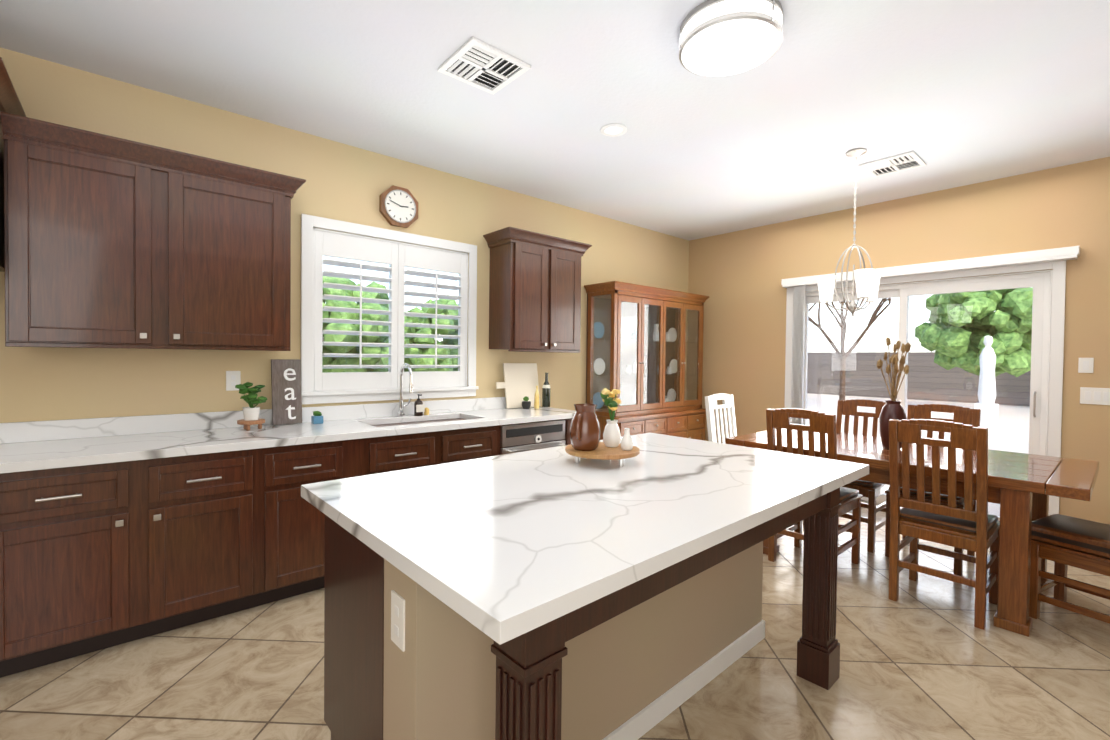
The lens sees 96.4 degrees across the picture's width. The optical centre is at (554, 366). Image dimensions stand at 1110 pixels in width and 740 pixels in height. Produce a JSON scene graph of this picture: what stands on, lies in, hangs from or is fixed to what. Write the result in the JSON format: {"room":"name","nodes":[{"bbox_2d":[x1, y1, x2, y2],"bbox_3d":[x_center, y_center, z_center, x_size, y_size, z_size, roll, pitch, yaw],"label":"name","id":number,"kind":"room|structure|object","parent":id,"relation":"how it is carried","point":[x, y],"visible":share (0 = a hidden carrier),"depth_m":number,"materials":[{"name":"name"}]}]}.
{"room":"kitchen","nodes":[
{"label":"kitchen","id":0,"kind":"room"},
{"bbox_2d":[0,47,688,422],"bbox_3d":[-1.582,-0.130,3.482,8.710,2.830,0.160,0,1,-41],"label":"wall","id":1,"kind":"structure","parent":0,"point":[346,183],"depth_m":3.15,"materials":[{"name":"beige paint"}]},
{"bbox_2d":[0,57,25,271],"bbox_3d":[-2.797,-0.822,1.852,1.077,0.782,0.686,0,1,-41],"label":"upper cabinet","id":2,"kind":"object","parent":1,"relation":"attached to","point":[10,102],"visible":0.44,"depth_m":2.26,"materials":[{"name":"brown wood"}]},
{"bbox_2d":[0,111,305,350],"bbox_3d":[-2.065,-0.600,2.695,1.219,1.017,0.376,0,1,-41],"label":"upper cabinet","id":3,"kind":"object","parent":1,"relation":"attached to","point":[112,242],"visible":1,"depth_m":2.49,"materials":[{"name":"brown wood"}]},
{"bbox_2d":[226,371,240,390],"bbox_3d":[-1.970,0.089,3.040,0.075,0.120,0.008,0,1,-41],"label":"electrical outlet","id":4,"kind":"object","parent":1,"relation":"attached to","point":[233,378],"visible":0.9,"depth_m":3.04,"materials":[{"name":"white plastic"}]},
{"bbox_2d":[0,397,519,444],"bbox_3d":[-1.732,0.323,3.243,4.170,0.099,0.020,0,1,-41],"label":"backsplash","id":5,"kind":"structure","parent":1,"relation":"attached to","point":[165,423],"depth_m":2.87,"materials":[{"name":"white stone"}]},
{"bbox_2d":[301,214,478,403],"bbox_3d":[-1.203,-0.378,3.753,1.360,1.255,0.176,0,1,-41],"label":"window shutters","id":6,"kind":"object","parent":1,"relation":"attached to","point":[318,386],"visible":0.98,"depth_m":3.66,"materials":[{"name":"white wood"}]},
{"bbox_2d":[379,185,417,227],"bbox_3d":[-1.154,-1.183,3.687,0.286,0.286,0.046,0,1,-41],"label":"wall clock","id":7,"kind":"object","parent":1,"relation":"attached to","point":[398,206],"visible":1,"depth_m":3.67,"materials":[{"name":"brown wood"}]},
{"bbox_2d":[483,227,591,352],"bbox_3d":[-0.141,-0.615,4.358,0.922,0.982,0.376,0,1,-41],"label":"upper cabinet","id":8,"kind":"object","parent":1,"relation":"attached to","point":[534,291],"visible":1,"depth_m":4.18,"materials":[{"name":"brown wood"}]},
{"bbox_2d":[0,507,1109,739],"bbox_3d":[0.670,1.404,0.881,8.710,0.100,7.100,0,1,-41],"label":"floor","id":9,"kind":"structure","parent":0,"point":[922,659],"depth_m":2.11,"materials":[{"name":"tile"}]},
{"bbox_2d":[0,461,143,677],"bbox_3d":[-2.308,0.859,2.350,0.507,0.875,0.640,0,1,-41],"label":"base cabinet","id":10,"kind":"object","parent":9,"relation":"on","point":[114,531],"depth_m":2.14,"materials":[{"name":"brown wood"}]},
{"bbox_2d":[0,406,574,472],"bbox_3d":[-1.525,0.399,3.005,4.170,0.040,0.653,0,1,-41],"label":"countertop","id":11,"kind":"structure","parent":10,"relation":"on","point":[69,452],"depth_m":2.65,"materials":[{"name":"white stone"}]},
{"bbox_2d":[237,419,264,429],"bbox_3d":[-1.814,0.348,2.964,0.144,0.055,0.144,0,1,-41],"label":"wooden riser","id":12,"kind":"object","parent":11,"relation":"on","point":[247,424],"visible":0.92,"depth_m":2.92,"materials":[{"name":"brown wood"}]},
{"bbox_2d":[235,382,266,420],"bbox_3d":[-1.808,0.207,2.954,0.162,0.226,0.181,0,1,-41],"label":"potted plant","id":13,"kind":"object","parent":12,"relation":"on","point":[250,412],"visible":1,"depth_m":2.94,"materials":[{"name":"green plant"}]},
{"bbox_2d":[271,359,301,424],"bbox_3d":[-1.700,0.164,3.164,0.170,0.415,0.146,0,1,-41],"label":"eat sign","id":14,"kind":"object","parent":11,"relation":"on","point":[286,391],"visible":1,"depth_m":3.17,"materials":[{"name":"grey"}]},
{"bbox_2d":[311,411,322,423],"bbox_3d":[-1.552,0.332,3.242,0.060,0.083,0.060,0,1,-41],"label":"potted plant","id":15,"kind":"object","parent":11,"relation":"on","point":[317,418],"visible":1,"depth_m":3.22,"materials":[{"name":"blue"}]},
{"bbox_2d":[397,363,412,416],"bbox_3d":[-1.067,0.175,3.631,0.107,0.396,0.213,0,1,-41],"label":"faucet","id":16,"kind":"object","parent":11,"relation":"on","point":[401,413],"visible":1,"depth_m":3.66,"materials":[{"name":"silver metal"}]},
{"bbox_2d":[414,394,424,415],"bbox_3d":[-1.024,0.290,3.732,0.065,0.162,0.072,0,1,-41],"label":"soap dispenser","id":17,"kind":"object","parent":11,"relation":"on","point":[419,407],"visible":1,"depth_m":3.71,"materials":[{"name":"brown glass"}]},
{"bbox_2d":[424,408,428,414],"bbox_3d":[-0.981,0.344,3.789,0.040,0.055,0.039,0,1,-41],"label":"sponge holder","id":18,"kind":"object","parent":11,"relation":"on","point":[426,412],"visible":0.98,"depth_m":3.77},
{"bbox_2d":[496,363,539,408],"bbox_3d":[-0.328,0.170,4.394,0.460,0.392,0.076,0,1,-41],"label":"cutting board","id":19,"kind":"object","parent":11,"relation":"on","point":[519,383],"visible":0.96,"depth_m":4.39,"materials":[{"name":"beige"}]},
{"bbox_2d":[522,396,530,408],"bbox_3d":[-0.250,0.315,4.328,0.080,0.110,0.080,0,1,-41],"label":"pot","id":20,"kind":"object","parent":11,"relation":"on","point":[526,403],"visible":1,"depth_m":4.30,"materials":[{"name":"black ceramic"}]},
{"bbox_2d":[534,386,538,408],"bbox_3d":[-0.159,0.271,4.352,0.048,0.200,0.048,0,1,-41],"label":"oil bottle","id":21,"kind":"object","parent":11,"relation":"on","point":[536,402],"visible":1,"depth_m":4.34,"materials":[{"name":"yellow glass"}]},
{"bbox_2d":[542,373,549,406],"bbox_3d":[-0.078,0.213,4.526,0.074,0.310,0.074,0,1,-41],"label":"wine bottle","id":22,"kind":"object","parent":11,"relation":"on","point":[546,394],"visible":1,"depth_m":4.50,"materials":[{"name":"black"}]},
{"bbox_2d":[144,449,263,637],"bbox_3d":[-1.933,0.857,2.673,0.482,0.875,0.640,0,1,-41],"label":"base cabinet","id":23,"kind":"object","parent":9,"relation":"on","point":[204,514],"depth_m":2.45,"materials":[{"name":"brown wood"}]},
{"bbox_2d":[264,441,359,603],"bbox_3d":[-1.562,0.856,2.995,0.501,0.875,0.640,0,1,-41],"label":"base cabinet","id":24,"kind":"object","parent":9,"relation":"on","point":[294,529],"depth_m":2.73,"materials":[{"name":"brown wood"}]},
{"bbox_2d":[360,417,503,475],"bbox_3d":[-0.990,0.854,3.489,1.010,0.875,0.640,0,1,-41],"label":"base cabinet","id":25,"kind":"object","parent":9,"relation":"on","point":[413,450],"depth_m":3.25,"materials":[{"name":"brown wood"}]},
{"bbox_2d":[504,421,567,453],"bbox_3d":[-0.362,0.852,4.031,0.650,0.875,0.640,0,1,-41],"label":"dishwasher","id":26,"kind":"object","parent":9,"relation":"on","point":[535,435],"depth_m":3.78,"materials":[{"name":"silver metal"}]},
{"bbox_2d":[568,417,572,444],"bbox_3d":[-0.048,0.851,4.303,0.180,0.875,0.640,0,1,-41],"label":"base cabinet","id":27,"kind":"object","parent":9,"relation":"on","point":[569,418],"depth_m":4.03,"materials":[{"name":"brown wood"}]},
{"bbox_2d":[324,489,840,739],"bbox_3d":[0.234,0.894,1.935,1.850,0.876,1.044,0,1,-42],"label":"kitchen island","id":28,"kind":"object","parent":9,"relation":"on","point":[398,665],"depth_m":1.56,"materials":[{"name":"brown wood"}]},
{"bbox_2d":[301,433,868,648],"bbox_3d":[0.241,0.436,1.925,1.950,0.040,1.170,0,1,-42],"label":"island countertop","id":29,"kind":"structure","parent":28,"relation":"on","point":[512,544],"depth_m":1.42,"materials":[{"name":"white stone"}]},
{"bbox_2d":[565,442,639,466],"bbox_3d":[0.204,0.382,2.144,0.320,0.060,0.320,0,1,-41],"label":"wood tray","id":30,"kind":"object","parent":29,"relation":"on","point":[601,451],"visible":0.83,"depth_m":2.05,"materials":[{"name":"brown wood"}]},
{"bbox_2d":[570,404,600,450],"bbox_3d":[0.118,0.257,2.092,0.159,0.188,0.132,0,1,-41],"label":"pitcher","id":31,"kind":"object","parent":30,"relation":"on","point":[585,430],"visible":1,"depth_m":2.05,"materials":[{"name":"brown ceramic"}]},
{"bbox_2d":[600,388,621,446],"bbox_3d":[0.246,0.222,2.173,0.107,0.258,0.115,0,1,-41],"label":"vase","id":32,"kind":"object","parent":30,"relation":"on","point":[611,435],"visible":1,"depth_m":2.15,"materials":[{"name":"white ceramic"}]},
{"bbox_2d":[621,428,632,450],"bbox_3d":[0.304,0.307,2.096,0.052,0.090,0.052,0,1,-41],"label":"bottle","id":33,"kind":"object","parent":30,"relation":"on","point":[626,442],"visible":1,"depth_m":2.08,"materials":[{"name":"white ceramic"}]},
{"bbox_2d":[584,281,708,440],"bbox_3d":[1.036,0.238,5.332,1.600,2.090,0.467,0,1,-41],"label":"china hutch","id":34,"kind":"object","parent":9,"relation":"on","point":[636,355],"visible":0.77,"depth_m":5.20,"materials":[{"name":"brown wood"}]},
{"bbox_2d":[705,393,736,443],"bbox_3d":[1.652,0.779,4.354,0.430,1.054,0.525,0,1,-41],"label":"chair","id":35,"kind":"object","parent":9,"relation":"on","point":[711,405],"visible":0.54,"depth_m":4.49,"materials":[{"name":"white wood"}]},
{"bbox_2d":[766,408,862,564],"bbox_3d":[1.737,0.797,3.334,0.525,1.054,0.430,0,1,-41],"label":"chair","id":36,"kind":"object","parent":9,"relation":"on","point":[822,424],"visible":0.54,"depth_m":3.23,"materials":[{"name":"brown wood"}]},
{"bbox_2d":[836,399,889,552],"bbox_3d":[2.316,0.795,3.834,0.525,1.054,0.430,0,1,-41],"label":"chair","id":37,"kind":"object","parent":9,"relation":"on","point":[871,491],"visible":0.44,"depth_m":3.88,"materials":[{"name":"brown wood"}]},
{"bbox_2d":[725,428,1098,636],"bbox_3d":[2.249,0.940,3.328,1.020,0.780,1.845,0,1,-41],"label":"dining table","id":38,"kind":"object","parent":9,"relation":"on","point":[1022,487],"visible":0.54,"depth_m":2.63,"materials":[{"name":"brown wood"}]},
{"bbox_2d":[876,337,910,449],"bbox_3d":[2.271,0.176,3.320,0.216,0.747,0.198,0,1,-41],"label":"vase","id":39,"kind":"object","parent":38,"relation":"on","point":[892,408],"visible":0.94,"depth_m":3.30,"materials":[{"name":"brown ceramic"}]},
{"bbox_2d":[885,404,980,575],"bbox_3d":[2.636,0.805,3.464,0.525,1.054,0.430,0,1,-41],"label":"chair","id":40,"kind":"object","parent":9,"relation":"on","point":[966,415],"visible":0.31,"depth_m":3.47,"materials":[{"name":"brown wood"}]},
{"bbox_2d":[888,419,999,629],"bbox_3d":[2.198,0.811,2.801,0.525,1.054,0.430,0,1,-41],"label":"chair","id":41,"kind":"object","parent":9,"relation":"on","point":[967,527],"visible":1,"depth_m":2.68,"materials":[{"name":"brown wood"}]},
{"bbox_2d":[1029,514,1109,623],"bbox_3d":[3.024,1.108,2.184,0.420,0.500,1.370,0,1,-28],"label":"dining chair","id":42,"kind":"object","parent":9,"relation":"on","point":[1062,542],"visible":0.94,"depth_m":2.58,"materials":[{"name":"brown wood"}]},
{"bbox_2d":[0,0,1109,240],"bbox_3d":[0.702,-1.525,0.832,8.710,0.100,7.100,0,1,-41],"label":"ceiling","id":43,"kind":"structure","parent":0,"point":[956,92],"depth_m":2.70,"materials":[{"name":"white paint"}]},
{"bbox_2d":[437,37,530,94],"bbox_3d":[-0.360,-1.507,2.513,0.340,0.013,0.340,0,1,-41],"label":"ceiling vent","id":44,"kind":"object","parent":43,"relation":"in","point":[479,64],"visible":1,"depth_m":2.50,"materials":[{"name":"white metal"}]},
{"bbox_2d":[600,123,626,136],"bbox_3d":[0.377,-1.512,3.182,0.170,0.011,0.170,0,1,-41],"label":"recessed light","id":45,"kind":"object","parent":43,"relation":"in","point":[613,129],"visible":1,"depth_m":3.17,"materials":[{"name":"white"}]},
{"bbox_2d":[679,0,782,76],"bbox_3d":[0.769,-1.435,2.185,0.430,0.125,0.434,0,1,-41],"label":"flush ceiling light","id":46,"kind":"object","parent":43,"relation":"attached to","point":[719,38],"visible":1,"depth_m":2.09,"materials":[{"name":"brushed nickel"},{"name":"frosted white glass"}]},
{"bbox_2d":[817,148,880,316],"bbox_3d":[2.096,-0.925,3.519,0.410,1.160,0.397,0,1,-41],"label":"chandelier","id":47,"kind":"object","parent":43,"relation":"hanging from","point":[867,281],"visible":0.98,"depth_m":3.48,"materials":[{"name":"white glass"}]},
{"bbox_2d":[859,151,925,177],"bbox_3d":[2.509,-1.496,3.690,0.340,0.013,0.340,0,1,-41],"label":"ceiling vent","id":48,"kind":"object","parent":43,"relation":"in","point":[896,163],"visible":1,"depth_m":3.67,"materials":[{"name":"white metal"}]},
{"bbox_2d":[687,157,1109,524],"bbox_3d":[3.973,-0.070,3.592,0.160,2.830,6.940,0,1,-41],"label":"wall","id":49,"kind":"structure","parent":0,"point":[736,277],"depth_m":4.33,"materials":[{"name":"beige paint"}]},
{"bbox_2d":[784,260,1065,520],"bbox_3d":[3.142,0.250,4.502,0.129,2.140,2.050,0,1,-41],"label":"sliding door","id":50,"kind":"structure","parent":49,"relation":"in","point":[1046,358],"depth_m":3.98,"materials":[{"name":"white glass"}]},
{"bbox_2d":[781,246,1079,424],"bbox_3d":[3.082,0.204,4.408,0.118,2.175,2.130,0,1,-41],"label":"vertical blinds","id":51,"kind":"object","parent":49,"relation":"attached to","point":[799,284],"visible":0.73,"depth_m":4.38,"materials":[{"name":"white"}]},
{"bbox_2d":[1078,358,1093,372],"bbox_3d":[3.852,-0.007,3.601,0.009,0.110,0.075,0,1,-41],"label":"thermostat","id":52,"kind":"object","parent":49,"relation":"attached to","point":[1085,365],"visible":1,"depth_m":3.60,"materials":[{"name":"white plastic"}]},
{"bbox_2d":[1080,387,1109,404],"bbox_3d":[3.889,0.214,3.559,0.009,0.120,0.170,0,1,-41],"label":"light switch","id":53,"kind":"object","parent":49,"relation":"attached to","point":[1097,396],"visible":1,"depth_m":3.56,"materials":[{"name":"white plastic"}]},
{"label":"outside","id":54,"kind":"structure","parent":0,"visible":0},
{"bbox_2d":[806,393,1029,515],"bbox_3d":[9.242,1.301,14.699,57.350,0.070,70.000,0,1,-41],"label":"patio","id":55,"kind":"structure","parent":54,"point":[1016,422],"depth_m":12.21,"materials":[{"name":"white concrete"}]},
{"bbox_2d":[322,270,421,372],"bbox_3d":[-3.323,-0.093,7.379,2.381,2.688,2.602,0,1,-41],"label":"bush","id":56,"kind":"object","parent":55,"relation":"on","point":[356,338],"depth_m":6.68,"materials":[{"name":"green plant"}]},
{"bbox_2d":[362,294,457,371],"bbox_3d":[-2.003,0.022,8.344,2.364,2.454,2.178,0,1,-41],"label":"bush","id":57,"kind":"object","parent":55,"relation":"on","point":[450,351],"depth_m":7.51,"materials":[{"name":"green plant"}]},
{"bbox_2d":[440,332,457,348],"bbox_3d":[-1.101,-0.096,9.680,2.584,2.665,2.588,0,1,-41],"label":"bush","id":58,"kind":"object","parent":55,"relation":"on","point":[454,341],"depth_m":8.68,"materials":[{"name":"green plant"}]},
{"bbox_2d":[322,338,1030,405],"bbox_3d":[0.626,0.412,7.229,34.550,1.770,70.000,0,1,-41],"label":"fence","id":59,"kind":"object","parent":55,"relation":"on","point":[865,379],"depth_m":18.56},
{"bbox_2d":[808,298,890,400],"bbox_3d":[7.998,-0.966,14.577,3.648,4.441,4.167,0,1,-41],"label":"bare tree","id":60,"kind":"object","parent":55,"relation":"on","point":[842,342],"depth_m":14.64,"materials":[{"name":"brown plant"}]},
{"bbox_2d":[915,287,1032,376],"bbox_3d":[11.969,-0.664,13.703,3.316,3.953,3.230,0,1,-41],"label":"leafy tree","id":61,"kind":"object","parent":55,"relation":"on","point":[1020,304],"depth_m":13.05,"materials":[{"name":"green plant"}]},
{"bbox_2d":[974,335,998,435],"bbox_3d":[8.540,0.365,9.810,0.320,1.950,0.320,0,1,-41],"label":"statue","id":62,"kind":"object","parent":55,"relation":"on","point":[986,364],"depth_m":9.72,"materials":[{"name":"white stone"}]}
]}

